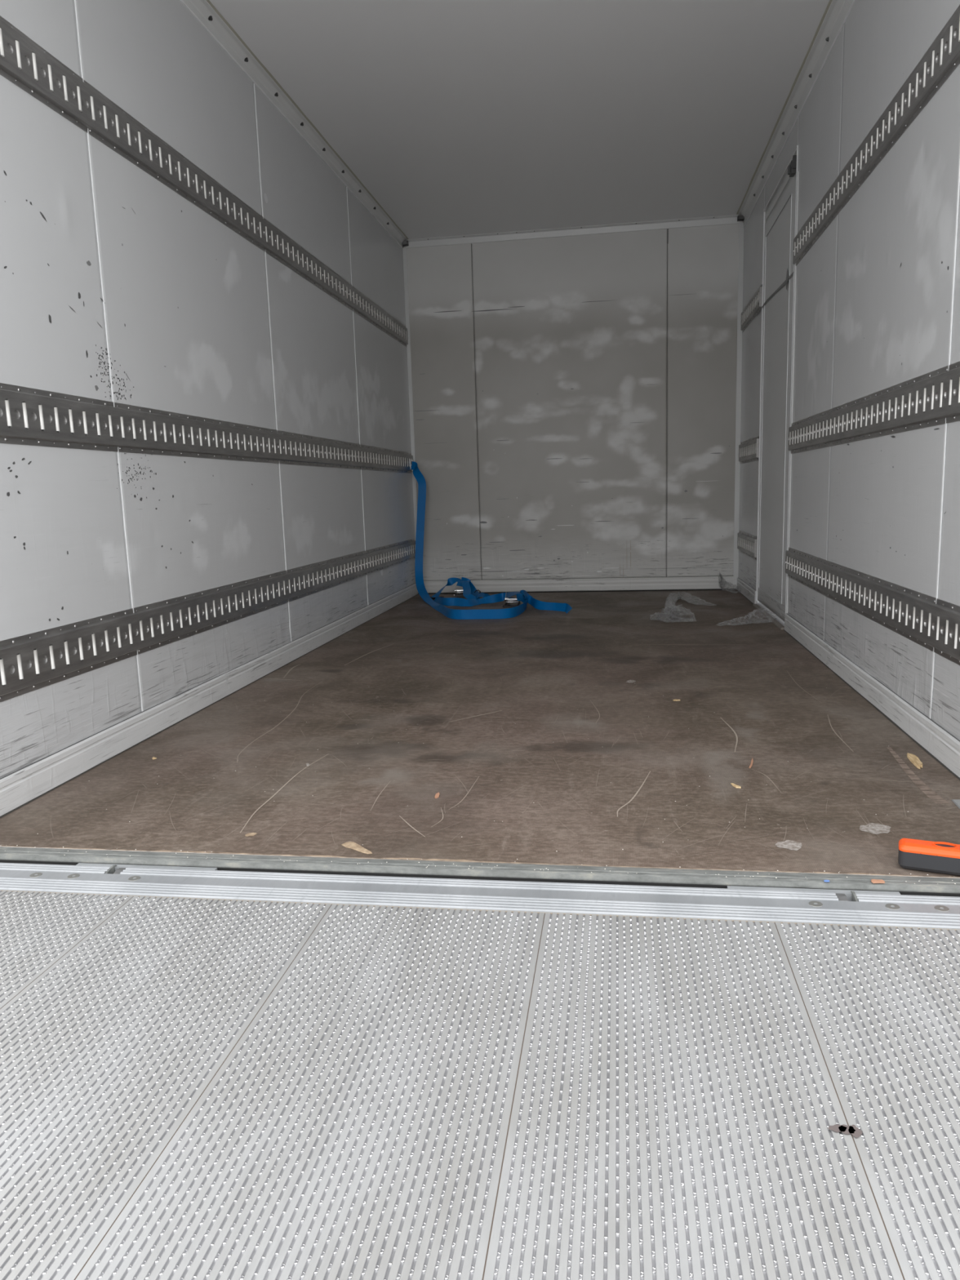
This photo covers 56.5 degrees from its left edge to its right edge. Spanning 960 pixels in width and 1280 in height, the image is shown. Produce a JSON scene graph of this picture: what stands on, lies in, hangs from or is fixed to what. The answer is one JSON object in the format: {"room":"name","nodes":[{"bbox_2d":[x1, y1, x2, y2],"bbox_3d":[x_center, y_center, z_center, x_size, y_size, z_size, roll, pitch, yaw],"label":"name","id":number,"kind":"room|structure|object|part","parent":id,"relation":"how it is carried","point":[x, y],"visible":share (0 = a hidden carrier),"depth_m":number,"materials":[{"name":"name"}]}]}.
{"room":"truck cargo area","nodes":[
{"label":"truck cargo area","id":0,"kind":"room"},
{"bbox_2d":[0,0,415,779],"bbox_3d":[-0.950,-1.246,4.385,0.066,2.752,5.277,0,9,9],"label":"wall","id":1,"kind":"structure","parent":0,"point":[116,286],"depth_m":3.19,"materials":[{"name":"white plastic"}]},
{"bbox_3d":[-1.243,-0.892,2.298,0.007,2.652,1.001,0,9,9],"label":"wall panel","id":2,"kind":"part","parent":1,"relation":"part of","materials":[{"name":"white plastic"}]},
{"bbox_3d":[-1.064,-1.091,3.468,0.007,2.652,1.391,0,9,9],"label":"wall panel","id":3,"kind":"part","parent":1,"relation":"part of","materials":[{"name":"white plastic"}]},
{"bbox_2d":[0,15,408,346],"bbox_3d":[-0.939,-1.870,4.247,0.016,0.149,5.179,0,9,9],"label":"rail","id":4,"kind":"object","parent":1,"relation":"attached to","point":[67,95],"visible":1,"depth_m":3.08,"materials":[{"name":"metal"}]},
{"bbox_2d":[0,382,413,473],"bbox_3d":[-0.910,-0.942,4.400,0.016,0.153,5.179,0,9,9],"label":"rail","id":5,"kind":"object","parent":1,"relation":"attached to","point":[18,415],"visible":1,"depth_m":3.07,"materials":[{"name":"metal"}]},
{"bbox_2d":[409,458,527,619],"bbox_3d":[-0.053,-0.770,6.252,0.639,1.050,1.593,-4,10,-13],"label":"strap","id":6,"kind":"object","parent":5,"relation":"hanging from","point":[517,609],"visible":0.96,"depth_m":6.54,"materials":[{"name":"blue fabric"}]},
{"bbox_3d":[0.231,-0.295,6.216,0.106,0.074,0.050,0,10,12],"label":"ratchet handle","id":7,"kind":"part","parent":6,"relation":"part of","materials":[{"name":"silver metal"}]},
{"bbox_2d":[0,538,415,702],"bbox_3d":[-0.890,-0.294,4.507,0.016,0.155,5.179,0,9,9],"label":"rail","id":8,"kind":"object","parent":1,"relation":"attached to","point":[259,594],"visible":1,"depth_m":3.08,"materials":[{"name":"metal"}]},
{"bbox_2d":[0,583,417,816],"bbox_3d":[-0.886,0.020,4.553,0.014,0.090,5.205,0,9,9],"label":"baseboard","id":9,"kind":"structure","parent":1,"relation":"attached to","point":[24,785],"depth_m":3.07,"materials":[{"name":"paint"}]},
{"bbox_2d":[179,0,408,248],"bbox_3d":[-0.939,-2.519,4.131,0.060,0.058,5.167,0,9,9],"label":"trim","id":10,"kind":"structure","parent":1,"relation":"attached to","point":[203,11],"depth_m":4.22,"materials":[{"name":"paint"}]},
{"bbox_3d":[-0.856,-1.321,4.823,0.006,2.652,1.381,0,9,9],"label":"wall panel","id":11,"kind":"part","parent":1,"relation":"part of","materials":[{"name":"white plastic"}]},
{"bbox_3d":[-0.646,-1.554,6.196,0.005,2.652,1.428,0,9,9],"label":"wall panel","id":12,"kind":"part","parent":1,"relation":"part of","materials":[{"name":"white plastic"}]},
{"bbox_2d":[0,847,959,897],"bbox_3d":[-0.049,0.529,1.885,2.470,0.090,0.086,0,9,9],"label":"sill","id":13,"kind":"structure","parent":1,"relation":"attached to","point":[945,886],"depth_m":1.88,"materials":[{"name":"silver metal"}]},
{"bbox_2d":[0,862,959,1279],"bbox_3d":[-0.170,0.639,1.183,2.953,0.054,1.444,0,9,9],"label":"platform","id":14,"kind":"object","parent":13,"relation":"attached to","point":[206,1073],"visible":1,"depth_m":1.22,"materials":[{"name":"metal"}]},
{"bbox_2d":[871,879,884,883],"bbox_3d":[0.785,0.476,1.763,0.026,0.003,0.015,0,9,9],"label":"scrap","id":15,"kind":"object","parent":13,"relation":"on","point":[873,881],"visible":1,"depth_m":1.76,"materials":[{"name":"brown wood"}]},
{"bbox_2d":[0,588,959,878],"bbox_3d":[0.497,0.059,4.398,2.788,0.026,5.131,0,9,9],"label":"floor","id":16,"kind":"structure","parent":0,"point":[583,724],"depth_m":2.64,"materials":[{"name":"brown wood"}]},
{"bbox_2d":[341,841,372,853],"bbox_3d":[-0.276,0.468,2.010,0.028,0.002,0.097,-10,12,-41],"label":"flake","id":17,"kind":"object","parent":16,"relation":"on","point":[352,845],"visible":1,"depth_m":2.02,"materials":[{"name":"beige wood"}]},
{"bbox_2d":[5,635,955,884],"bbox_3d":[0.287,0.112,4.067,2.399,0.001,4.478,0,9,9],"label":"crumbs","id":18,"kind":"object","parent":16,"relation":"on","point":[556,635],"visible":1,"depth_m":1.95,"materials":[{"name":"white"}]},
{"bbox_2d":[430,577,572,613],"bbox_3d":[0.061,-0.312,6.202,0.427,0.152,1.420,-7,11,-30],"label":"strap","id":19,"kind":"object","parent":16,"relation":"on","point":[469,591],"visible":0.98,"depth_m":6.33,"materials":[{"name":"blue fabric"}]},
{"bbox_2d":[651,591,713,622],"bbox_3d":[1.325,-0.246,5.739,0.362,0.096,1.305,1,10,18],"label":"plastic film","id":20,"kind":"object","parent":16,"relation":"on","point":[677,591],"visible":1,"depth_m":5.82,"materials":[{"name":"white"}]},
{"bbox_2d":[718,575,740,592],"bbox_3d":[1.843,-0.430,6.604,0.128,0.145,0.274,-2,9,-2],"label":"plastic film","id":21,"kind":"object","parent":16,"relation":"on","point":[722,575],"visible":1,"depth_m":6.65,"materials":[{"name":"white"}]},
{"bbox_2d":[730,782,741,788],"bbox_3d":[0.670,0.383,2.347,0.014,0.003,0.042,-6,10,-23],"label":"wood splinter","id":22,"kind":"object","parent":16,"relation":"on","point":[731,784],"visible":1,"depth_m":2.34,"materials":[{"name":"beige wood"}]},
{"bbox_2d":[720,609,773,625],"bbox_3d":[1.525,-0.133,5.066,0.380,0.080,0.180,-8,11,-35],"label":"plastic film","id":23,"kind":"object","parent":16,"relation":"on","point":[758,610],"visible":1,"depth_m":5.07,"materials":[{"name":"white"}]},
{"bbox_2d":[906,752,923,768],"bbox_3d":[1.220,0.338,2.504,0.025,0.007,0.143,1,10,14],"label":"wood splinter","id":24,"kind":"object","parent":16,"relation":"on","point":[913,758],"visible":1,"depth_m":2.50,"materials":[{"name":"beige wood"}]},
{"bbox_2d":[897,838,959,875],"bbox_3d":[0.982,0.441,1.778,0.271,0.054,0.053,2,10,24],"label":"tool case","id":25,"kind":"object","parent":16,"relation":"on","point":[940,857],"visible":1,"depth_m":1.79,"materials":[{"name":"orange plastic"}]},
{"bbox_3d":[0.981,0.421,1.774,0.271,0.014,0.053,2,10,24],"label":"case lid","id":26,"kind":"part","parent":25,"relation":"part of","materials":[{"name":"orange plastic"}]},
{"bbox_2d":[951,799,959,808],"bbox_3d":[1.177,0.409,2.087,0.079,0.004,0.215,0,9,9],"label":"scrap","id":27,"kind":"object","parent":16,"relation":"on","point":[957,802],"visible":1,"depth_m":2.17,"materials":[{"name":"grey"}]},
{"bbox_2d":[209,0,829,240],"bbox_3d":[0.255,-2.590,3.971,2.590,0.060,5.277,0,9,9],"label":"ceiling","id":28,"kind":"structure","parent":0,"point":[458,117],"depth_m":4.29,"materials":[{"name":"white plastic"}]},
{"bbox_2d":[402,221,743,593],"bbox_3d":[0.727,-1.685,6.727,2.560,2.752,0.064,0,9,9],"label":"wall","id":29,"kind":"structure","parent":0,"point":[575,397],"depth_m":6.69,"materials":[{"name":"grey"}]},
{"bbox_2d":[401,240,408,246],"bbox_3d":[-0.558,-2.950,6.648,0.047,0.028,0.038,0,9,9],"label":"bracket","id":30,"kind":"object","parent":29,"relation":"attached to","point":[404,243],"visible":1,"depth_m":6.63,"materials":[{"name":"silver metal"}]},
{"bbox_2d":[402,247,417,540],"bbox_3d":[-0.524,-1.654,6.891,0.028,2.590,0.009,0,9,9],"label":"trim","id":31,"kind":"structure","parent":29,"relation":"attached to","point":[404,250],"depth_m":6.83,"materials":[{"name":"paint"}]},
{"bbox_3d":[-0.283,-1.726,6.846,0.516,2.547,0.008,0,9,9],"label":"wall panel","id":32,"kind":"part","parent":29,"relation":"part of","materials":[{"name":"white plastic"}]},
{"bbox_3d":[0.676,-1.732,6.699,1.420,2.547,0.007,0,9,9],"label":"wall panel","id":33,"kind":"part","parent":29,"relation":"part of","materials":[{"name":"white plastic"}]},
{"bbox_2d":[405,214,740,248],"bbox_3d":[0.640,-2.959,6.478,2.410,0.052,0.034,0,9,9],"label":"trim","id":34,"kind":"structure","parent":29,"relation":"attached to","point":[731,219],"depth_m":6.47,"materials":[{"name":"paint"}]},
{"bbox_2d":[423,576,735,592],"bbox_3d":[0.721,-0.426,6.908,2.430,0.095,0.009,0,9,9],"label":"baseboard","id":35,"kind":"structure","parent":29,"relation":"attached to","point":[695,582],"depth_m":6.88,"materials":[{"name":"grey metal"}]},
{"bbox_3d":[1.641,-1.737,6.550,0.525,2.547,0.006,0,9,9],"label":"wall panel","id":36,"kind":"part","parent":29,"relation":"part of","materials":[{"name":"white plastic"}]},
{"bbox_2d":[733,222,743,588],"bbox_3d":[1.886,-1.667,6.519,0.035,2.590,0.009,0,9,9],"label":"trim","id":37,"kind":"structure","parent":29,"relation":"attached to","point":[740,254],"depth_m":6.50,"materials":[{"name":"paint"}]},
{"bbox_2d":[737,215,744,221],"bbox_3d":[1.834,-2.964,6.279,0.047,0.028,0.038,0,9,9],"label":"bracket","id":38,"kind":"object","parent":29,"relation":"attached to","point":[740,218],"visible":1,"depth_m":6.26,"materials":[{"name":"grey metal"}]},
{"bbox_2d":[737,0,959,741],"bbox_3d":[1.544,-1.260,4.000,0.066,2.752,5.277,0,9,9],"label":"wall","id":39,"kind":"structure","parent":0,"point":[877,297],"depth_m":3.11,"materials":[{"name":"white"}]},
{"bbox_2d":[737,530,756,559],"bbox_3d":[1.856,-0.667,6.229,0.016,0.154,0.850,0,9,9],"label":"rail","id":40,"kind":"object","parent":39,"relation":"attached to","point":[746,542],"visible":1,"depth_m":6.14,"materials":[{"name":"metal"}]},
{"bbox_2d":[737,577,756,604],"bbox_3d":[1.869,-0.350,6.276,0.014,0.090,0.900,0,9,9],"label":"baseboard","id":41,"kind":"structure","parent":39,"relation":"attached to","point":[746,590],"depth_m":6.20,"materials":[{"name":"paint"}]},
{"bbox_2d":[738,435,759,463],"bbox_3d":[1.837,-1.297,6.125,0.016,0.154,0.850,0,9,9],"label":"rail","id":42,"kind":"object","parent":39,"relation":"attached to","point":[748,449],"visible":1,"depth_m":6.04,"materials":[{"name":"metal"}]},
{"bbox_2d":[741,284,761,332],"bbox_3d":[1.808,-2.206,5.975,0.016,0.148,0.850,0,9,9],"label":"rail","id":43,"kind":"object","parent":39,"relation":"attached to","point":[753,306],"visible":1,"depth_m":5.89,"materials":[{"name":"metal"}]},
{"bbox_3d":[1.835,-1.610,6.063,0.005,2.652,0.928,0,9,9],"label":"wall panel","id":44,"kind":"part","parent":39,"relation":"part of","materials":[{"name":"white plastic"}]},
{"bbox_2d":[752,145,798,630],"bbox_3d":[1.713,-1.353,5.210,0.080,2.430,1.268,0,9,9],"label":"door","id":45,"kind":"structure","parent":39,"relation":"in","point":[780,212],"depth_m":5.06,"materials":[{"name":"white"}]},
{"bbox_3d":[1.770,-1.438,5.624,0.018,2.400,0.006,0,9,9],"label":"frame","id":46,"kind":"part","parent":45,"relation":"part of","materials":[{"name":"white metal"}]},
{"bbox_3d":[1.720,-0.146,5.323,0.038,0.013,1.020,0,9,9],"label":"sill","id":47,"kind":"part","parent":45,"relation":"part of","materials":[{"name":"grey metal"}]},
{"bbox_3d":[1.656,-2.521,4.929,0.018,0.008,1.030,0,9,9],"label":"frame","id":48,"kind":"part","parent":45,"relation":"part of","materials":[{"name":"paint"}]},
{"bbox_3d":[1.660,-2.482,4.935,0.008,0.055,1.006,0,9,9],"label":"rail","id":49,"kind":"part","parent":45,"relation":"part of","materials":[{"name":"metal"}]},
{"bbox_3d":[1.616,-1.268,4.621,0.018,2.400,0.004,0,9,9],"label":"frame","id":50,"kind":"part","parent":45,"relation":"part of","materials":[{"name":"white metal"}]},
{"bbox_3d":[1.610,-1.200,4.610,0.007,2.270,0.016,0,9,9],"label":"frame","id":51,"kind":"part","parent":45,"relation":"part of","materials":[{"name":"paint"}]},
{"bbox_3d":[1.651,-2.638,4.910,0.004,0.237,1.026,0,9,9],"label":"wall panel","id":52,"kind":"part","parent":39,"relation":"part of","materials":[{"name":"white metal"}]},
{"bbox_2d":[736,0,855,227],"bbox_3d":[1.443,-2.517,3.766,0.060,0.090,5.167,0,9,9],"label":"trim","id":53,"kind":"structure","parent":39,"relation":"attached to","point":[836,13],"depth_m":4.29,"materials":[{"name":"paint"}]},
{"bbox_3d":[1.543,-1.288,4.166,0.008,2.652,0.896,0,9,9],"label":"wall panel","id":54,"kind":"part","parent":39,"relation":"part of","materials":[{"name":"white plastic"}]},
{"bbox_2d":[784,613,959,777],"bbox_3d":[1.401,0.169,3.222,0.014,0.090,3.245,0,9,9],"label":"baseboard","id":55,"kind":"structure","parent":39,"relation":"attached to","point":[942,745],"depth_m":2.98,"materials":[{"name":"paint"}]},
{"bbox_2d":[785,547,959,665],"bbox_3d":[1.389,-0.149,3.181,0.016,0.154,3.226,0,9,9],"label":"rail","id":56,"kind":"object","parent":39,"relation":"attached to","point":[917,613],"visible":1,"depth_m":2.97,"materials":[{"name":"metal"}]},
{"bbox_2d":[787,361,959,453],"bbox_3d":[1.369,-0.779,3.077,0.016,0.154,3.226,0,9,9],"label":"rail","id":57,"kind":"object","parent":39,"relation":"attached to","point":[880,413],"visible":1,"depth_m":2.94,"materials":[{"name":"metal"}]},
{"bbox_2d":[792,4,959,266],"bbox_3d":[1.341,-1.688,2.927,0.016,0.148,3.226,0,9,9],"label":"rail","id":58,"kind":"object","parent":39,"relation":"attached to","point":[941,59],"visible":1,"depth_m":2.91,"materials":[{"name":"metal"}]},
{"bbox_3d":[1.374,-1.099,3.059,0.006,2.652,1.367,0,9,9],"label":"wall panel","id":59,"kind":"part","parent":39,"relation":"part of","materials":[{"name":"white plastic"}]},
{"bbox_3d":[1.198,-0.904,1.911,0.006,2.652,0.980,0,9,9],"label":"wall panel","id":60,"kind":"part","parent":39,"relation":"part of","materials":[{"name":"white plastic"}]},
{"label":"outside","id":61,"kind":"structure","parent":0,"visible":0},
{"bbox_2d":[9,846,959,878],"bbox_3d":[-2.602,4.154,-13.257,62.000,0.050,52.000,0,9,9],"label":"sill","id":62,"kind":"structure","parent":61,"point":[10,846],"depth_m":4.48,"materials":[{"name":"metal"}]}
]}

